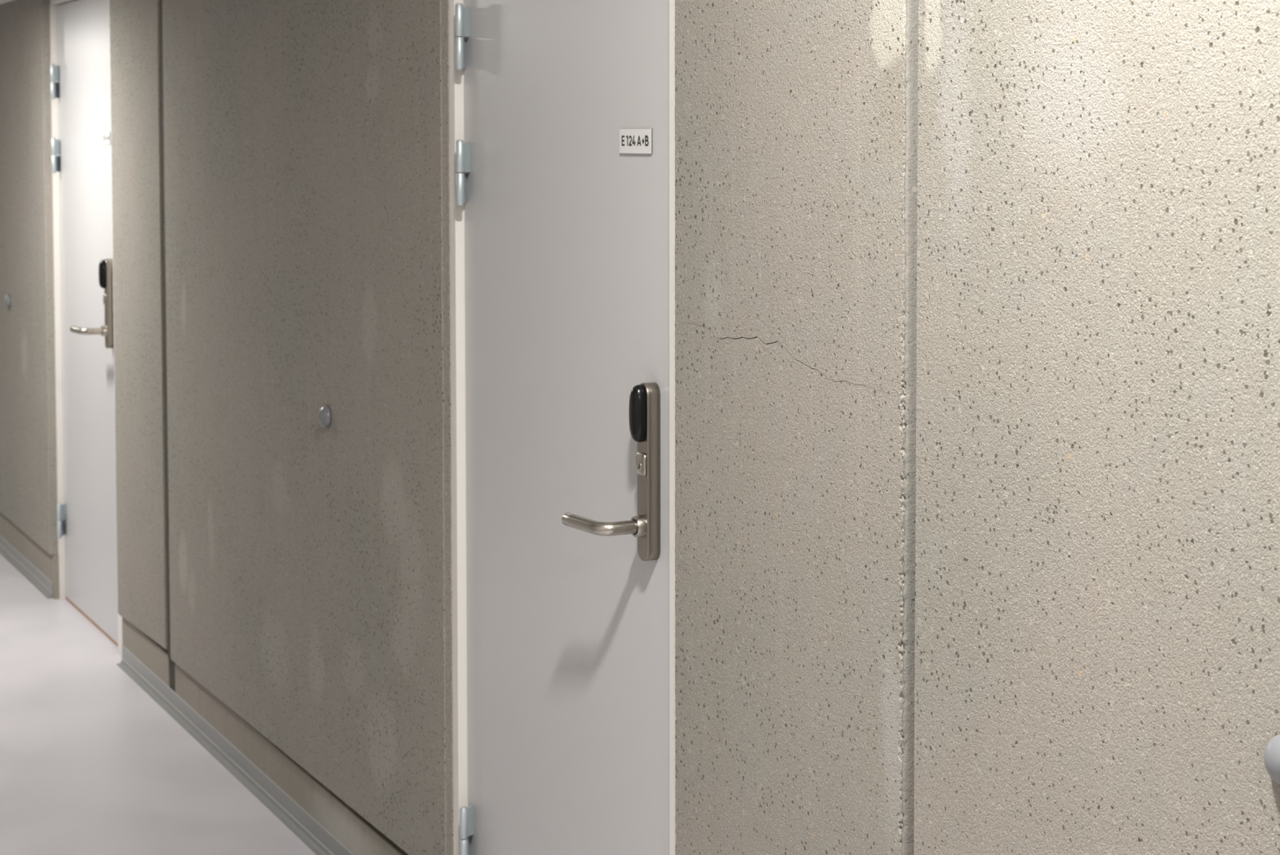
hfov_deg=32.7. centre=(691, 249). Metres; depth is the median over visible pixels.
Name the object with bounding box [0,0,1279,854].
wall
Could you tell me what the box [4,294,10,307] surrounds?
door stop
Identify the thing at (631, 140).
room sign
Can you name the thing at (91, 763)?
floor
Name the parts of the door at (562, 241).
lever handle, lock plate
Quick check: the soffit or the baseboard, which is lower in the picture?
the baseboard
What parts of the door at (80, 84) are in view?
lever handle, lock plate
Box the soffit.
[0,0,13,4]
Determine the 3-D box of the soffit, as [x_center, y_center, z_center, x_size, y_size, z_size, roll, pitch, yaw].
[-3.860,-1.308,8.276,2.198,0.751,5.649,-2,3,-27]
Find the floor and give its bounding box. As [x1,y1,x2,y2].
[0,553,316,854]
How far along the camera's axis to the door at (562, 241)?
3.79 m
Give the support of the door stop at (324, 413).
attached to the wall
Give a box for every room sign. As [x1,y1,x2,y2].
[102,131,111,144]
[619,128,653,154]
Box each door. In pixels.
[49,0,122,657]
[448,0,675,854]
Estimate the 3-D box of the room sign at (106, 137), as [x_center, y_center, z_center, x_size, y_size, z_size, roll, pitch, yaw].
[-1.880,-0.356,6.993,0.003,0.040,0.116,-2,3,-27]
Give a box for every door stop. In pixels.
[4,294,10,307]
[317,404,331,427]
[1263,733,1279,783]
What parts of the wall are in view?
concrete panel, concrete panel, concrete panel, concrete panel, concrete panel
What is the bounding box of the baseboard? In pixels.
[0,534,354,854]
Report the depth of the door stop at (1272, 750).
2.16 m
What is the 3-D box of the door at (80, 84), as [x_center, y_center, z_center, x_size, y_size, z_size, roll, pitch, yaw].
[-2.022,0.197,7.257,0.189,2.147,1.158,-2,3,-27]

